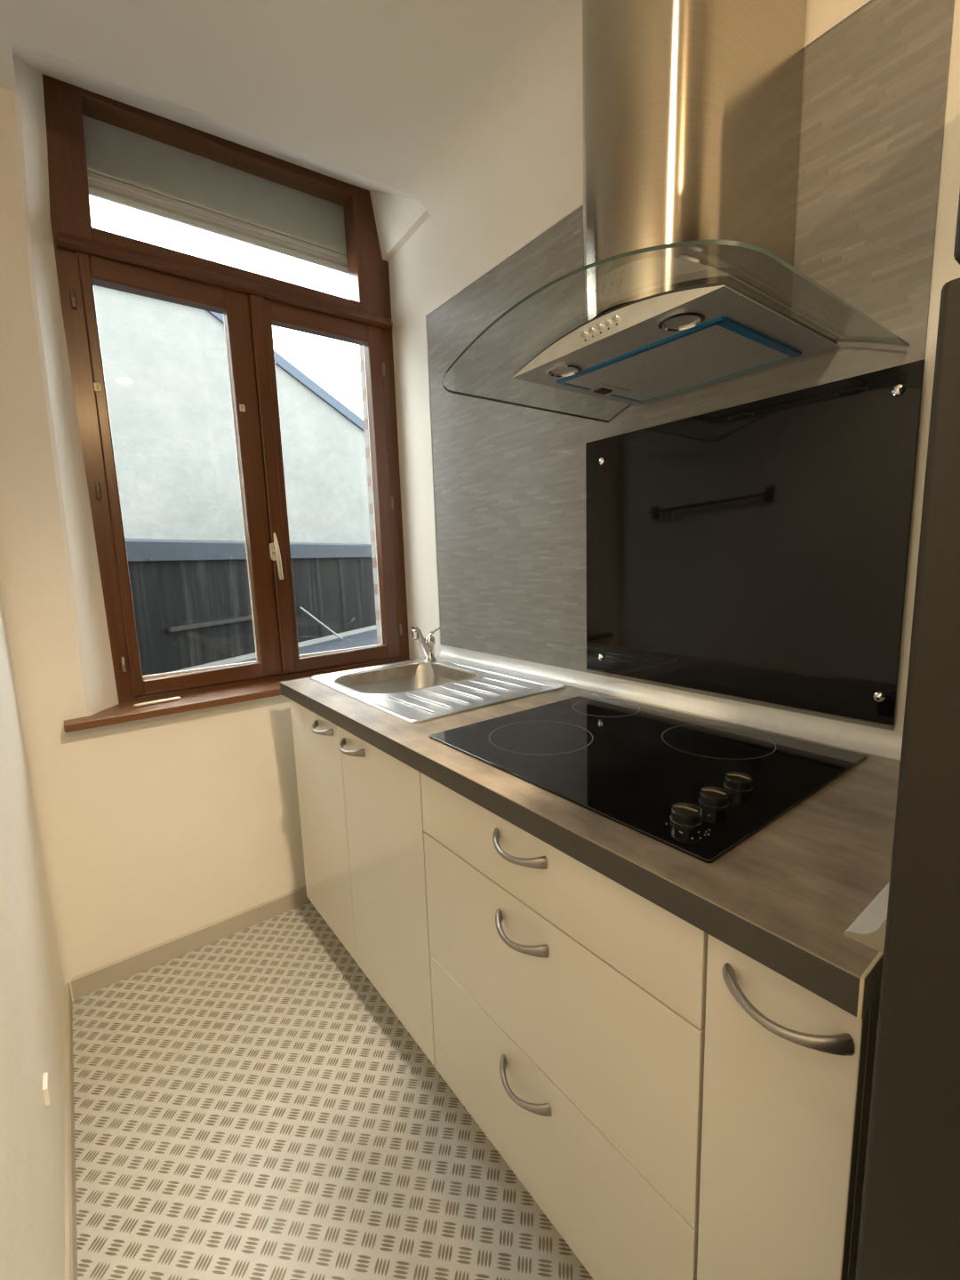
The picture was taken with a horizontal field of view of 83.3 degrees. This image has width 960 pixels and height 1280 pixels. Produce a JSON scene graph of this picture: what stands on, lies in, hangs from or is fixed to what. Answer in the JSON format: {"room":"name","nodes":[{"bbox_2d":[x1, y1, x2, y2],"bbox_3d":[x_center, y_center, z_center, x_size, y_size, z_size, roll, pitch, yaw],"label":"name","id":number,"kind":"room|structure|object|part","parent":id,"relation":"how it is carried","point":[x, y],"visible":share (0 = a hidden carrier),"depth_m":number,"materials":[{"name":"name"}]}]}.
{"room":"kitchen","nodes":[
{"label":"kitchen","id":0,"kind":"room"},
{"bbox_2d":[0,479,79,1279],"bbox_3d":[-0.172,0.002,-0.089,0.185,2.430,3.660,-8,11,-37],"label":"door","id":1,"kind":"structure","parent":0,"point":[38,957],"depth_m":1.00,"materials":[{"name":"beige paint"}]},
{"bbox_2d":[42,1072,50,1106],"bbox_3d":[-0.759,0.786,0.946,0.008,0.035,0.040,-8,11,-37],"label":"clip","id":2,"kind":"object","parent":1,"relation":"attached to","point":[46,1085],"visible":1,"depth_m":0.94,"materials":[{"name":"white plastic"}]},
{"bbox_2d":[64,983,77,1279],"bbox_3d":[-0.065,1.167,0.101,0.010,0.064,3.600,-8,11,-37],"label":"baseboard","id":3,"kind":"structure","parent":1,"relation":"attached to","point":[70,1198],"depth_m":1.08,"materials":[{"name":"beige wood"}]},
{"bbox_2d":[0,55,305,975],"bbox_3d":[-0.816,-0.360,1.810,1.516,2.620,0.292,-8,11,-37],"label":"wall","id":4,"kind":"structure","parent":0,"point":[169,827],"depth_m":1.52,"materials":[{"name":"beige paint"}]},
{"bbox_2d":[70,886,311,999],"bbox_3d":[-0.679,0.918,1.885,1.208,0.064,0.008,-8,11,-37],"label":"baseboard","id":5,"kind":"structure","parent":4,"relation":"attached to","point":[92,980],"depth_m":1.69,"materials":[{"name":"beige wood"}]},
{"bbox_2d":[10,39,417,199],"bbox_3d":[-0.762,-1.569,1.565,1.098,0.420,0.505,-8,11,-37],"label":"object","id":6,"kind":"structure","parent":4,"relation":"attached to","point":[47,64],"depth_m":1.46,"materials":[{"name":"paint"}]},
{"bbox_2d":[42,74,409,703],"bbox_3d":[-0.681,-0.671,1.902,1.220,2.200,0.259,-8,11,-37],"label":"window","id":7,"kind":"structure","parent":4,"relation":"in","point":[250,303],"depth_m":1.74,"materials":[{"name":"brown wood"}]},
{"bbox_2d":[93,382,101,391],"bbox_3d":[-1.065,-0.704,1.504,0.017,0.022,0.005,-8,11,-37],"label":"tab","id":8,"kind":"object","parent":7,"relation":"attached to","point":[97,387],"visible":1,"depth_m":1.50,"materials":[{"name":"metal"}]},
{"bbox_3d":[-0.921,-0.465,1.680,0.350,1.238,0.050,-8,11,-37],"label":"sash rail","id":9,"kind":"part","parent":7,"relation":"part of","materials":[{"name":"brown wood"}]},
{"bbox_3d":[-0.906,-0.467,1.691,0.446,1.238,0.051,-8,11,-37],"label":"sash","id":10,"kind":"part","parent":7,"relation":"part of","materials":[{"name":"brown wood"}]},
{"bbox_2d":[82,114,348,273],"bbox_3d":[-0.822,-1.444,1.792,0.965,0.630,0.100,-8,11,-37],"label":"roller shutter","id":11,"kind":"object","parent":7,"relation":"attached to","point":[126,168],"visible":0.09,"depth_m":1.72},
{"bbox_3d":[-0.723,-1.111,1.709,0.984,0.034,0.041,-8,11,-37],"label":"transom moulding","id":12,"kind":"part","parent":7,"relation":"part of","materials":[{"name":"brown wood"}]},
{"bbox_2d":[239,404,245,411],"bbox_3d":[-0.763,-0.744,1.732,0.016,0.021,0.005,-8,11,-37],"label":"tab","id":13,"kind":"object","parent":7,"relation":"attached to","point":[242,408],"visible":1,"depth_m":1.73,"materials":[{"name":"metal"}]},
{"bbox_3d":[-0.697,-0.298,1.822,0.024,0.060,0.014,-8,11,-37],"label":"handle","id":14,"kind":"part","parent":7,"relation":"part of","materials":[{"name":"beige metal"}]},
{"bbox_3d":[-0.680,-0.280,1.810,0.022,0.155,0.034,-8,11,-37],"label":"lever","id":15,"kind":"part","parent":7,"relation":"part of","materials":[{"name":"beige metal"}]},
{"bbox_3d":[-0.542,-0.521,1.965,0.471,1.238,0.051,-8,11,-37],"label":"sash","id":16,"kind":"part","parent":7,"relation":"part of","materials":[{"name":"brown wood"}]},
{"bbox_3d":[-0.539,-0.521,1.967,0.352,1.238,0.050,-8,11,-37],"label":"sash rail","id":17,"kind":"part","parent":7,"relation":"part of","materials":[{"name":"brown wood"}]},
{"bbox_2d":[64,658,412,732],"bbox_3d":[-0.696,0.159,1.822,1.129,0.023,0.171,-8,11,-37],"label":"window sill","id":18,"kind":"structure","parent":4,"relation":"on","point":[189,701],"depth_m":1.62,"materials":[{"name":"brown wood"}]},
{"bbox_2d":[134,696,180,706],"bbox_3d":[-0.959,0.184,1.608,0.121,0.009,0.014,-9,11,-40],"label":"wooden stick","id":19,"kind":"object","parent":18,"relation":"on","point":[174,698],"visible":1,"depth_m":1.60,"materials":[{"name":"beige wood"}]},
{"bbox_2d":[0,0,555,197],"bbox_3d":[0.709,-1.278,0.315,2.366,0.120,3.780,-8,11,-37],"label":"ceiling","id":20,"kind":"structure","parent":0,"point":[365,88],"depth_m":1.22,"materials":[{"name":"paint"}]},
{"bbox_2d":[72,902,593,1279],"bbox_3d":[0.708,1.130,0.787,2.366,0.120,4.050,-8,11,-37],"label":"floor","id":21,"kind":"structure","parent":0,"point":[249,1104],"depth_m":1.14,"materials":[{"name":"tile"}]},
{"bbox_2d":[289,699,435,1066],"bbox_3d":[-0.137,0.570,1.577,0.583,0.807,0.777,-8,11,-37],"label":"base cabinet","id":22,"kind":"object","parent":21,"relation":"on","point":[360,806],"visible":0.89,"depth_m":1.31,"materials":[{"name":"beige laminate"}]},
{"bbox_3d":[-0.429,0.237,1.445,0.037,0.021,0.122,-8,11,-37],"label":"handle","id":23,"kind":"part","parent":22,"relation":"part of","materials":[{"name":"silver metal"}]},
{"bbox_3d":[-0.456,0.521,1.575,0.019,0.685,0.381,-8,11,-37],"label":"door","id":24,"kind":"part","parent":22,"relation":"part of","materials":[{"name":"beige laminate"}]},
{"bbox_3d":[-0.316,0.261,1.299,0.037,0.021,0.122,-8,11,-37],"label":"handle","id":25,"kind":"part","parent":22,"relation":"part of","materials":[{"name":"silver metal"}]},
{"bbox_3d":[-0.220,0.560,1.269,0.019,0.685,0.391,-8,11,-37],"label":"door","id":26,"kind":"part","parent":22,"relation":"part of","materials":[{"name":"beige laminate"}]},
{"bbox_2d":[279,663,900,1020],"bbox_3d":[0.090,0.187,1.228,0.600,0.039,1.528,-8,11,-37],"label":"countertop","id":27,"kind":"structure","parent":22,"relation":"on","point":[786,898],"depth_m":0.65,"materials":[{"name":"laminate"}]},
{"bbox_2d":[411,625,440,661],"bbox_3d":[-0.185,0.009,1.893,0.128,0.128,0.044,-8,11,-37],"label":"mixer tap","id":28,"kind":"object","parent":27,"relation":"on","point":[428,644],"visible":1,"depth_m":1.88,"materials":[{"name":"silver metal"}]},
{"bbox_3d":[-0.200,0.005,1.873,0.024,0.113,0.072,7,12,44],"label":"spout","id":29,"kind":"part","parent":28,"relation":"part of","materials":[{"name":"silver metal"}]},
{"bbox_3d":[-0.163,-0.028,1.914,0.017,0.029,0.060,6,12,44],"label":"lever","id":30,"kind":"part","parent":28,"relation":"part of","materials":[{"name":"silver metal"}]},
{"bbox_2d":[309,656,566,723],"bbox_3d":[-0.146,0.197,1.586,0.483,0.167,0.656,-8,11,-37],"label":"sink","id":31,"kind":"object","parent":27,"relation":"in","point":[490,687],"visible":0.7,"depth_m":1.47,"materials":[{"name":"metal"}]},
{"bbox_3d":[-0.232,0.191,1.665,0.396,0.161,0.359,-8,11,-37],"label":"bowl","id":32,"kind":"part","parent":31,"relation":"part of","materials":[{"name":"metal"}]},
{"bbox_2d":[429,692,866,863],"bbox_3d":[0.273,0.182,0.993,0.492,0.029,0.600,-8,11,-37],"label":"cooktop","id":33,"kind":"object","parent":27,"relation":"in","point":[642,768],"visible":1,"depth_m":0.89,"materials":[{"name":"black glass"}]},
{"bbox_3d":[0.266,0.228,0.698,0.039,0.018,0.039,-8,11,-37],"label":"knob","id":34,"kind":"part","parent":33,"relation":"part of","materials":[{"name":"black plastic"}]},
{"bbox_3d":[0.322,0.219,0.744,0.039,0.018,0.039,-8,11,-37],"label":"knob","id":35,"kind":"part","parent":33,"relation":"part of","materials":[{"name":"black plastic"}]},
{"bbox_3d":[0.379,0.210,0.791,0.039,0.018,0.039,-8,11,-37],"label":"knob","id":36,"kind":"part","parent":33,"relation":"part of","materials":[{"name":"black plastic"}]},
{"bbox_2d":[436,644,903,760],"bbox_3d":[0.306,0.113,1.409,0.026,0.041,1.499,-8,11,-37],"label":"back upstand","id":37,"kind":"object","parent":27,"relation":"on","point":[873,740],"visible":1,"depth_m":1.16,"materials":[{"name":"silver metal"}]},
{"bbox_2d":[843,881,889,953],"bbox_3d":[0.551,0.225,0.635,0.525,0.034,0.034,-8,11,-37],"label":"paper","id":38,"kind":"object","parent":27,"relation":"on","point":[868,929],"visible":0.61,"depth_m":0.49,"materials":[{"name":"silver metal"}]},
{"bbox_2d":[420,772,708,1279],"bbox_3d":[0.281,0.638,1.035,0.583,0.807,0.599,-8,11,-37],"label":"base cabinet","id":39,"kind":"object","parent":21,"relation":"on","point":[569,1004],"visible":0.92,"depth_m":0.79,"materials":[{"name":"beige laminate"}]},
{"bbox_3d":[0.050,0.321,0.824,0.037,0.021,0.122,-8,11,-37],"label":"handle","id":40,"kind":"part","parent":39,"relation":"part of","materials":[{"name":"silver metal"}]},
{"bbox_3d":[0.055,0.462,0.845,0.037,0.021,0.122,-8,11,-37],"label":"handle","id":41,"kind":"part","parent":39,"relation":"part of","materials":[{"name":"silver metal"}]},
{"bbox_3d":[0.064,0.736,0.886,0.037,0.021,0.122,-8,11,-37],"label":"handle","id":42,"kind":"part","parent":39,"relation":"part of","materials":[{"name":"silver metal"}]},
{"bbox_3d":[0.089,0.814,0.909,0.019,0.270,0.595,-8,11,-37],"label":"drawer","id":43,"kind":"part","parent":39,"relation":"part of","materials":[{"name":"beige laminate"}]},
{"bbox_3d":[0.073,0.339,0.837,0.019,0.140,0.595,-8,11,-37],"label":"drawer","id":44,"kind":"part","parent":39,"relation":"part of","materials":[{"name":"beige laminate"}]},
{"bbox_2d":[696,934,879,1279],"bbox_3d":[0.508,0.675,0.741,0.583,0.807,0.146,-8,11,-37],"label":"base cabinet","id":45,"kind":"object","parent":21,"relation":"on","point":[788,1077],"visible":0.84,"depth_m":0.55,"materials":[{"name":"beige laminate"}]},
{"bbox_3d":[0.285,0.358,0.519,0.037,0.021,0.122,-8,11,-37],"label":"handle","id":46,"kind":"part","parent":45,"relation":"part of","materials":[{"name":"silver metal"}]},
{"bbox_2d":[855,191,959,1279],"bbox_3d":[0.703,0.201,0.307,0.670,1.860,0.600,-8,11,-37],"label":"refrigerator","id":47,"kind":"object","parent":21,"relation":"on","point":[909,1227],"visible":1,"depth_m":0.32,"materials":[{"name":"black metal"}]},
{"bbox_3d":[0.436,-0.423,0.021,0.050,0.514,0.596,-8,11,-37],"label":"door","id":48,"kind":"part","parent":47,"relation":"part of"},
{"bbox_2d":[388,0,959,732],"bbox_3d":[0.473,-0.323,1.249,0.150,2.630,2.750,-8,11,-37],"label":"wall","id":49,"kind":"structure","parent":0,"point":[423,275],"depth_m":1.58,"materials":[{"name":"beige paint"}]},
{"bbox_2d":[369,191,430,261],"bbox_3d":[-0.228,-1.499,1.854,0.165,0.239,0.337,-8,11,-37],"label":"trim","id":50,"kind":"structure","parent":49,"relation":"attached to","point":[397,218],"depth_m":1.87,"materials":[{"name":"beige paint"}]},
{"bbox_2d":[398,0,583,247],"bbox_3d":[0.490,-1.220,0.816,0.150,0.150,2.224,-8,11,-37],"label":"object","id":51,"kind":"structure","parent":49,"relation":"attached to","point":[532,103],"depth_m":1.37,"materials":[{"name":"beige paint"}]},
{"bbox_2d":[442,0,909,423],"bbox_3d":[0.276,-0.862,0.851,0.497,0.833,0.581,-8,11,-37],"label":"hood","id":52,"kind":"object","parent":49,"relation":"attached to","point":[692,108],"visible":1,"depth_m":0.81,"materials":[{"name":"metal"}]},
{"bbox_2d":[424,0,954,730],"bbox_3d":[0.256,-0.476,1.374,0.007,1.135,1.389,-8,11,-37],"label":"board","id":53,"kind":"object","parent":49,"relation":"attached to","point":[508,481],"visible":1,"depth_m":1.31,"materials":[{"name":"laminate"}]},
{"bbox_2d":[585,359,925,725],"bbox_3d":[0.477,-0.174,1.123,0.017,0.574,0.670,-8,11,-37],"label":"panel","id":54,"kind":"object","parent":53,"relation":"attached to","point":[756,550],"visible":1,"depth_m":1.03,"materials":[{"name":"black glass"}]},
{"label":"outside","id":55,"kind":"structure","parent":0,"visible":0},
{"bbox_2d":[232,629,377,663],"bbox_3d":[-1.468,0.086,4.537,6.900,0.168,4.690,-8,11,-37],"label":"flat roof","id":56,"kind":"structure","parent":55,"point":[366,638],"depth_m":4.25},
{"bbox_2d":[125,538,376,675],"bbox_3d":[-1.500,-0.320,3.975,0.116,0.802,6.200,2,9,22],"label":"fence","id":57,"kind":"object","parent":56,"relation":"on","point":[174,582],"visible":0.42,"depth_m":3.49,"materials":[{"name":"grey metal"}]},
{"bbox_2d":[168,616,252,631],"bbox_3d":[-1.657,-0.119,3.504,0.023,0.025,0.800,2,9,22],"label":"batten","id":58,"kind":"object","parent":57,"relation":"attached to","point":[247,618],"visible":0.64,"depth_m":3.37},
{"bbox_2d":[299,607,343,639],"bbox_3d":[-1.261,-0.128,4.308,0.351,0.305,0.016,-10,12,-43],"label":"rod","id":59,"kind":"object","parent":56,"relation":"on","point":[301,608],"visible":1,"depth_m":4.30,"materials":[{"name":"white metal"}]},
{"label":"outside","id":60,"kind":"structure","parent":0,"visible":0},
{"bbox_2d":[93,285,371,543],"bbox_3d":[-3.633,-1.428,7.874,11.000,5.110,3.500,-8,11,-37],"label":"building","id":61,"kind":"structure","parent":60,"point":[165,368],"depth_m":5.98,"materials":[{"name":"white paint"}]}
]}

